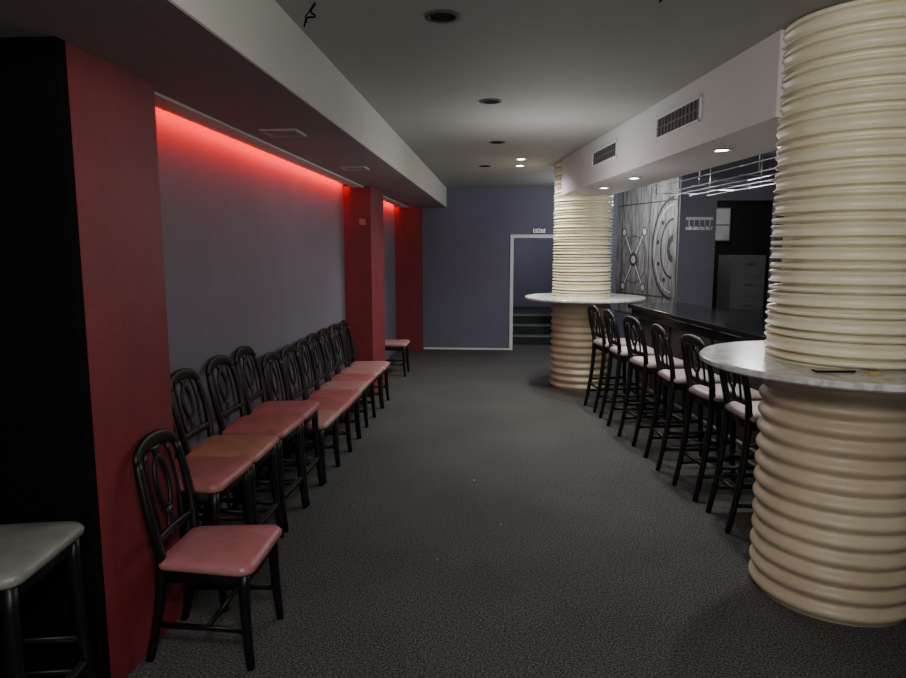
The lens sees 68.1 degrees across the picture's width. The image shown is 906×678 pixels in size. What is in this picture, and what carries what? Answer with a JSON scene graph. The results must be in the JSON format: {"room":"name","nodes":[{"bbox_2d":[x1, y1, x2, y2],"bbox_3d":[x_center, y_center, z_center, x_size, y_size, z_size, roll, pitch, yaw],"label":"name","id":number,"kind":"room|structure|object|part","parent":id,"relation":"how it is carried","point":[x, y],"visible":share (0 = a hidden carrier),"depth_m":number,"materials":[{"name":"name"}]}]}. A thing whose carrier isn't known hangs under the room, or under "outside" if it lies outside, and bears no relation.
{"room":"entertainment venue","nodes":[
{"label":"entertainment venue","id":0,"kind":"room"},
{"bbox_2d":[0,36,110,677],"bbox_3d":[-2.121,0.174,2.469,1.608,2.404,0.049,1,8,4],"label":"wall","id":1,"kind":"structure","parent":0,"point":[48,463],"depth_m":2.38,"materials":[{"name":"paint"}]},
{"bbox_2d":[0,0,446,207],"bbox_3d":[-1.712,-1.274,4.213,2.139,0.006,14.410,1,8,4],"label":"ceiling soffit underside","id":2,"kind":"structure","parent":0,"point":[157,41],"depth_m":2.66,"materials":[{"name":"white paint"}]},
{"bbox_2d":[259,128,306,136],"bbox_3d":[-1.023,-1.242,4.039,0.220,0.012,0.220,1,8,4],"label":"ceiling vent","id":3,"kind":"object","parent":2,"relation":"in","point":[293,132],"depth_m":4.02,"materials":[{"name":"white metal"}]},
{"bbox_2d":[339,166,369,170],"bbox_3d":[-0.851,-1.474,5.786,0.220,0.012,0.220,1,8,4],"label":"ceiling vent","id":4,"kind":"object","parent":2,"relation":"in","point":[347,168],"depth_m":5.77,"materials":[{"name":"white metal"}]},
{"bbox_2d":[155,106,396,529],"bbox_3d":[-1.335,-0.587,6.957,0.100,2.730,9.110,1,8,4],"label":"wall","id":5,"kind":"structure","parent":0,"point":[253,238],"depth_m":4.65,"materials":[{"name":"grey paint"}]},
{"bbox_2d":[154,91,408,207],"bbox_3d":[-1.094,-1.646,7.086,0.130,0.013,8.540,1,8,4],"label":"trim","id":6,"kind":"structure","parent":5,"relation":"attached to","point":[163,102],"depth_m":4.12,"materials":[{"name":"white paint"}]},
{"bbox_2d":[395,207,422,350],"bbox_3d":[-0.740,-1.004,11.333,0.429,2.404,0.259,1,8,4],"label":"wall pier","id":7,"kind":"object","parent":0,"point":[408,221],"visible":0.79,"depth_m":11.20,"materials":[{"name":"red paint"}]},
{"bbox_2d":[397,187,618,348],"bbox_3d":[0.256,-1.181,11.427,5.200,2.730,0.120,1,8,4],"label":"wall","id":8,"kind":"structure","parent":0,"point":[466,243],"depth_m":11.34,"materials":[{"name":"paint"}]},
{"bbox_2d":[424,347,508,349],"bbox_3d":[0.228,0.166,11.540,1.475,0.030,0.015,1,8,4],"label":"baseboard","id":9,"kind":"structure","parent":8,"relation":"attached to","point":[424,347],"depth_m":11.53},
{"bbox_2d":[509,235,557,349],"bbox_3d":[1.497,-0.784,11.381,1.060,1.955,0.150,1,8,4],"label":"door frame","id":10,"kind":"structure","parent":8,"relation":"attached to","point":[512,237],"depth_m":11.30,"materials":[{"name":"white paint"}]},
{"bbox_2d":[532,228,545,232],"bbox_3d":[1.437,-1.808,11.176,0.220,0.090,0.036,1,8,4],"label":"exit sign","id":11,"kind":"object","parent":8,"relation":"attached to","point":[534,230],"visible":1,"depth_m":11.16,"materials":[{"name":"white plastic"}]},
{"bbox_2d":[127,344,905,677],"bbox_3d":[2.092,0.963,6.040,9.700,0.100,18.000,1,8,4],"label":"floor","id":12,"kind":"structure","parent":0,"point":[597,565],"depth_m":3.69,"materials":[{"name":"grey carpet"}]},
{"bbox_2d":[0,521,95,677],"bbox_3d":[-1.556,0.853,2.220,0.505,1.130,0.443,0,8,-2],"label":"bar stool","id":13,"kind":"object","parent":12,"relation":"on","point":[29,552],"visible":1,"depth_m":2.25,"materials":[{"name":"black wood"}]},
{"bbox_2d":[65,41,182,677],"bbox_3d":[-1.448,0.139,2.732,0.309,2.404,0.580,1,8,4],"label":"wall pier","id":14,"kind":"object","parent":12,"relation":"on","point":[113,116],"visible":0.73,"depth_m":2.64,"materials":[{"name":"red paint"}]},
{"bbox_2d":[132,429,283,670],"bbox_3d":[-1.036,0.862,2.883,0.498,0.941,0.443,0,8,3],"label":"dining chair","id":15,"kind":"object","parent":12,"relation":"on","point":[222,557],"visible":1,"depth_m":2.78,"materials":[{"name":"black wood"}]},
{"bbox_2d":[172,413,259,611],"bbox_3d":[-1.302,0.746,3.334,0.505,1.050,0.443,1,8,5],"label":"dining chair","id":16,"kind":"object","parent":12,"relation":"on","point":[213,478],"visible":0.15,"depth_m":3.27,"materials":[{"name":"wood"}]},
{"bbox_2d":[170,368,284,567],"bbox_3d":[-1.270,0.690,3.758,0.505,1.050,0.443,0,8,3],"label":"dining chair","id":17,"kind":"object","parent":12,"relation":"on","point":[256,447],"visible":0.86,"depth_m":3.71,"materials":[{"name":"black wood"}]},
{"bbox_2d":[205,355,307,531],"bbox_3d":[-1.235,0.628,4.223,0.505,1.050,0.443,1,8,5],"label":"dining chair","id":18,"kind":"object","parent":12,"relation":"on","point":[285,427],"visible":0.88,"depth_m":4.15,"materials":[{"name":"black wood"}]},
{"bbox_2d":[234,346,323,505],"bbox_3d":[-1.204,0.573,4.637,0.505,1.050,0.443,0,8,3],"label":"dining chair","id":19,"kind":"object","parent":12,"relation":"on","point":[308,410],"visible":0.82,"depth_m":4.60,"materials":[{"name":"black wood"}]},
{"bbox_2d":[261,352,339,483],"bbox_3d":[-1.148,0.570,5.079,0.498,0.941,0.443,1,8,5],"label":"dining chair","id":20,"kind":"object","parent":12,"relation":"on","point":[327,419],"visible":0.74,"depth_m":5.05,"materials":[{"name":"black wood"}]},
{"bbox_2d":[280,344,352,465],"bbox_3d":[-1.111,0.518,5.469,0.498,0.941,0.443,1,8,6],"label":"dining chair","id":21,"kind":"object","parent":12,"relation":"on","point":[342,406],"visible":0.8,"depth_m":5.49,"materials":[{"name":"black wood"}]},
{"bbox_2d":[295,338,361,451],"bbox_3d":[-1.084,0.466,5.859,0.498,0.941,0.443,1,8,5],"label":"dining chair","id":22,"kind":"object","parent":12,"relation":"on","point":[353,395],"visible":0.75,"depth_m":5.88,"materials":[{"name":"black wood"}]},
{"bbox_2d":[307,333,368,438],"bbox_3d":[-1.067,0.415,6.245,0.498,0.941,0.443,1,8,4],"label":"dining chair","id":23,"kind":"object","parent":12,"relation":"on","point":[362,386],"visible":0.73,"depth_m":6.28,"materials":[{"name":"black wood"}]},
{"bbox_2d":[319,328,375,417],"bbox_3d":[-1.038,0.363,6.631,0.498,0.941,0.443,1,8,4],"label":"dining chair","id":24,"kind":"object","parent":12,"relation":"on","point":[369,378],"visible":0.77,"depth_m":6.66,"materials":[{"name":"black wood"}]},
{"bbox_2d":[329,324,382,414],"bbox_3d":[-1.008,0.312,7.017,0.498,0.941,0.443,1,8,5],"label":"dining chair","id":25,"kind":"object","parent":12,"relation":"on","point":[377,371],"visible":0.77,"depth_m":7.05,"materials":[{"name":"black wood"}]},
{"bbox_2d":[343,186,384,396],"bbox_3d":[-1.048,-0.567,8.046,0.309,2.404,0.800,1,8,4],"label":"wall pier","id":26,"kind":"object","parent":12,"relation":"on","point":[363,244],"visible":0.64,"depth_m":7.67,"materials":[{"name":"red paint"}]},
{"bbox_2d":[359,219,365,224],"bbox_3d":[-1.019,-1.319,7.534,0.070,0.070,0.009,1,8,4],"label":"wall socket","id":27,"kind":"object","parent":26,"relation":"attached to","point":[361,221],"visible":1,"depth_m":7.53,"materials":[{"name":"plastic"}]},
{"bbox_2d":[340,320,389,407],"bbox_3d":[-0.971,0.261,7.401,0.498,0.941,0.443,0,8,3],"label":"dining chair","id":28,"kind":"object","parent":12,"relation":"on","point":[383,364],"visible":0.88,"depth_m":7.42,"materials":[{"name":"black wood"}]},
{"bbox_2d":[385,339,409,376],"bbox_3d":[-0.859,0.019,9.222,0.498,0.941,0.443,0,8,3],"label":"dining chair","id":29,"kind":"object","parent":12,"relation":"on","point":[398,344],"visible":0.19,"depth_m":9.06,"materials":[{"name":"black wood"}]},
{"bbox_2d":[513,307,552,344],"bbox_3d":[1.691,-0.300,13.326,2.380,0.484,2.502,1,8,4],"label":"staircase","id":30,"kind":"structure","parent":12,"relation":"on","point":[531,325],"depth_m":12.45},
{"bbox_2d":[549,162,613,391],"bbox_3d":[1.590,-0.762,8.279,0.743,2.730,0.743,-2,8,-12],"label":"column","id":31,"kind":"structure","parent":12,"relation":"on","point":[582,223],"depth_m":8.02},
{"bbox_2d":[525,293,645,303],"bbox_3d":[1.630,-0.512,8.309,1.470,0.035,1.470,1,8,4],"label":"bar table","id":32,"kind":"object","parent":31,"relation":"attached to","point":[542,297],"visible":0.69,"depth_m":7.84,"materials":[{"name":"white stone"}]},
{"bbox_2d":[583,305,641,412],"bbox_3d":[1.708,0.193,7.188,0.505,1.130,0.443,-1,8,-7],"label":"bar stool","id":33,"kind":"object","parent":12,"relation":"on","point":[602,344],"visible":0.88,"depth_m":7.08,"materials":[{"name":"black wood"}]},
{"bbox_2d":[599,309,659,425],"bbox_3d":[1.745,0.269,6.618,0.505,1.130,0.443,0,8,-2],"label":"bar stool","id":34,"kind":"object","parent":12,"relation":"on","point":[619,352],"visible":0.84,"depth_m":6.50,"materials":[{"name":"black wood"}]},
{"bbox_2d":[617,316,690,446],"bbox_3d":[1.786,0.355,5.970,0.505,1.130,0.443,-1,8,-9],"label":"bar stool","id":35,"kind":"object","parent":12,"relation":"on","point":[646,364],"visible":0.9,"depth_m":5.86,"materials":[{"name":"black wood"}]},
{"bbox_2d":[644,324,721,471],"bbox_3d":[1.828,0.444,5.302,0.505,1.130,0.443,0,8,-1],"label":"bar stool","id":36,"kind":"object","parent":12,"relation":"on","point":[675,379],"visible":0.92,"depth_m":5.19,"materials":[{"name":"black wood"}]},
{"bbox_2d":[628,303,767,473],"bbox_3d":[2.464,0.388,5.849,0.697,1.090,3.960,0,8,-4],"label":"bar counter","id":37,"kind":"object","parent":12,"relation":"on","point":[712,326],"depth_m":6.12,"materials":[{"name":"black stone"}]},
{"bbox_3d":[2.178,0.693,5.866,0.122,0.034,3.750,0,8,-4],"label":"foot rail","id":38,"kind":"part","parent":37,"relation":"part of","materials":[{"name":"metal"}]},
{"bbox_2d":[628,303,767,340],"bbox_3d":[2.473,-0.128,5.781,0.680,0.050,3.960,0,8,-4],"label":"countertop","id":39,"kind":"structure","parent":37,"relation":"on","point":[752,328],"depth_m":6.10,"materials":[{"name":"black stone"}]},
{"bbox_2d":[672,334,762,501],"bbox_3d":[1.867,0.526,4.685,0.505,1.130,0.443,-1,8,-7],"label":"bar stool","id":40,"kind":"object","parent":12,"relation":"on","point":[709,394],"visible":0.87,"depth_m":4.61,"materials":[{"name":"black wood"}]},
{"bbox_2d":[705,369,761,533],"bbox_3d":[1.902,0.597,4.146,0.505,1.130,0.443,0,8,0],"label":"bar stool","id":41,"kind":"object","parent":12,"relation":"on","point":[743,411],"visible":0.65,"depth_m":4.07,"materials":[{"name":"black wood"}]},
{"bbox_2d":[716,255,765,308],"bbox_3d":[4.485,-0.496,10.491,0.530,1.620,0.478,0,8,-4],"label":"filing cabinet","id":42,"kind":"object","parent":12,"relation":"on","point":[741,278],"visible":0.59,"depth_m":10.24,"materials":[{"name":"metal"}]},
{"bbox_2d":[718,309,767,318],"bbox_3d":[3.820,0.356,6.659,0.610,0.940,4.260,0,8,-4],"label":"bar cabinet","id":43,"kind":"object","parent":12,"relation":"on","point":[760,313],"visible":0.05,"depth_m":8.21,"materials":[{"name":"black wood"}]},
{"bbox_2d":[748,0,905,626],"bbox_3d":[1.904,-0.089,3.213,0.760,2.730,0.760,-6,10,-38],"label":"column","id":44,"kind":"structure","parent":12,"relation":"on","point":[828,532],"depth_m":2.96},
{"bbox_2d":[699,340,905,393],"bbox_3d":[1.904,0.112,3.240,1.340,0.035,1.340,1,8,4],"label":"bar table","id":45,"kind":"object","parent":44,"relation":"on","point":[746,358],"visible":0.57,"depth_m":2.92,"materials":[{"name":"white stone"}]},
{"bbox_2d":[812,369,855,372],"bbox_3d":[1.636,0.136,2.879,0.170,0.010,0.044,0,8,-1],"label":"smartphone","id":46,"kind":"object","parent":45,"relation":"on","point":[813,370],"visible":1,"depth_m":2.86,"materials":[{"name":"black plastic"}]},
{"bbox_2d":[866,369,879,374],"bbox_3d":[1.767,0.139,2.819,0.040,0.021,0.030,-1,8,-7],"label":"matchbox","id":47,"kind":"object","parent":45,"relation":"on","point":[869,371],"visible":1,"depth_m":2.81,"materials":[{"name":"yellow cardboard"}]},
{"bbox_2d":[513,238,557,306],"bbox_3d":[1.682,-1.397,13.056,2.600,2.730,3.370,1,8,4],"label":"wall","id":48,"kind":"structure","parent":0,"point":[533,260],"depth_m":14.44,"materials":[{"name":"paint"}]},
{"bbox_2d":[615,178,679,312],"bbox_3d":[2.956,-1.383,10.330,0.014,2.020,1.640,-2,8,-16],"label":"decorative wall panel","id":49,"kind":"object","parent":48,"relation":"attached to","point":[635,217],"visible":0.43,"depth_m":10.21,"materials":[{"name":"grey metal"}]},
{"bbox_2d":[616,184,676,309],"bbox_3d":[2.944,-1.388,10.331,0.004,1.990,1.610,-2,8,-16],"label":"mural linework","id":50,"kind":"object","parent":49,"relation":"attached to","point":[633,258],"visible":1,"depth_m":10.23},
{"bbox_2d":[686,217,712,229],"bbox_3d":[3.485,-1.627,9.435,0.380,0.180,0.099,0,8,-4],"label":"coat rack","id":51,"kind":"object","parent":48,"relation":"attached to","point":[687,218],"visible":1,"depth_m":9.46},
{"bbox_2d":[275,0,854,187],"bbox_3d":[2.092,-1.843,5.667,9.700,0.100,18.000,1,8,4],"label":"ceiling","id":52,"kind":"structure","parent":0,"point":[565,74],"depth_m":3.67,"materials":[{"name":"grey paint"}]},
{"bbox_2d":[171,0,446,206],"bbox_3d":[-1.711,-1.436,4.192,2.140,0.318,14.410,1,8,4],"label":"ceiling soffit","id":53,"kind":"structure","parent":52,"relation":"attached to","point":[261,31],"depth_m":3.21,"materials":[{"name":"white paint"}]},
{"bbox_2d":[303,3,315,26],"bbox_3d":[-0.601,-1.363,2.813,0.056,0.103,0.018,-3,8,-20],"label":"hanging cable","id":54,"kind":"object","parent":52,"relation":"hanging from","point":[314,4],"visible":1,"depth_m":2.81,"materials":[{"name":"black paint"}]},
{"bbox_2d":[425,11,460,22],"bbox_3d":[-0.046,-1.432,2.979,0.160,0.006,0.160,1,8,4],"label":"recessed light hole","id":55,"kind":"object","parent":52,"relation":"in","point":[437,16],"visible":1,"depth_m":2.98,"materials":[{"name":"black paint"}]},
{"bbox_2d":[479,99,501,103],"bbox_3d":[0.262,-1.657,4.676,0.160,0.006,0.160,1,8,4],"label":"recessed light hole","id":56,"kind":"object","parent":52,"relation":"in","point":[485,101],"visible":1,"depth_m":4.68,"materials":[{"name":"black paint"}]},
{"bbox_2d":[489,141,505,143],"bbox_3d":[0.426,-1.894,6.454,0.160,0.006,0.160,1,8,4],"label":"recessed light hole","id":57,"kind":"object","parent":52,"relation":"in","point":[491,142],"visible":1,"depth_m":6.47,"materials":[{"name":"black paint"}]},
{"bbox_2d":[592,140,617,167],"bbox_3d":[1.357,-1.658,6.022,0.012,0.140,0.760,0,8,-4],"label":"ceiling vent","id":58,"kind":"object","parent":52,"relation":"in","point":[608,152],"visible":1,"depth_m":5.98,"materials":[{"name":"white metal"}]},
{"bbox_2d":[561,30,786,194],"bbox_3d":[1.688,-1.565,5.477,1.205,0.399,4.641,1,8,4],"label":"ceiling beam","id":59,"kind":"structure","parent":52,"relation":"attached to","point":[741,100],"depth_m":4.22,"materials":[{"name":"white paint"}]},
{"bbox_2d":[655,95,701,139],"bbox_3d":[1.461,-1.434,4.376,0.012,0.150,0.730,0,8,-4],"label":"ceiling vent","id":60,"kind":"object","parent":59,"relation":"in","point":[687,114],"visible":1,"depth_m":4.33,"materials":[{"name":"white metal"}]},
{"bbox_2d":[654,154,776,195],"bbox_3d":[2.635,-1.565,5.722,0.640,0.405,3.400,0,8,-4],"label":"glass rack","id":61,"kind":"object","parent":52,"relation":"hanging from","point":[761,175],"visible":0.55,"depth_m":6.27,"materials":[{"name":"metal"}]},
{"bbox_2d":[712,149,731,151],"bbox_3d":[1.707,-1.198,4.256,0.124,0.006,0.124,1,8,4],"label":"recessed light","id":62,"kind":"object","parent":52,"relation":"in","point":[715,150],"visible":1,"depth_m":4.27,"materials":[{"name":"white"}]},
{"bbox_2d":[615,178,680,341],"bbox_3d":[3.001,-1.047,10.425,0.710,2.729,1.673,1,8,4],"label":"wall","id":63,"kind":"structure","parent":0,"point":[619,315],"depth_m":10.94,"materials":[{"name":"grey paint"}]},
{"bbox_2d":[676,150,779,178],"bbox_3d":[4.036,-1.573,4.142,5.329,0.028,11.134,1,8,4],"label":"ceiling","id":64,"kind":"structure","parent":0,"point":[754,167],"depth_m":8.40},
{"bbox_2d":[676,178,784,309],"bbox_3d":[4.471,-0.949,9.690,2.540,2.729,0.448,1,8,4],"label":"wall","id":65,"kind":"structure","parent":0,"point":[696,248],"depth_m":9.51,"materials":[{"name":"paint"}]},
{"bbox_2d":[715,208,730,240],"bbox_3d":[4.513,-1.930,11.293,0.300,0.550,0.136,1,8,4],"label":"upper cabinet","id":66,"kind":"object","parent":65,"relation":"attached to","point":[723,217],"depth_m":11.25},
{"bbox_2d":[712,200,772,309],"bbox_3d":[4.373,-1.096,10.796,2.478,2.728,1.844,1,8,4],"label":"doorway","id":67,"kind":"structure","parent":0,"point":[751,221],"depth_m":11.39,"materials":[{"name":"black"}]}
]}

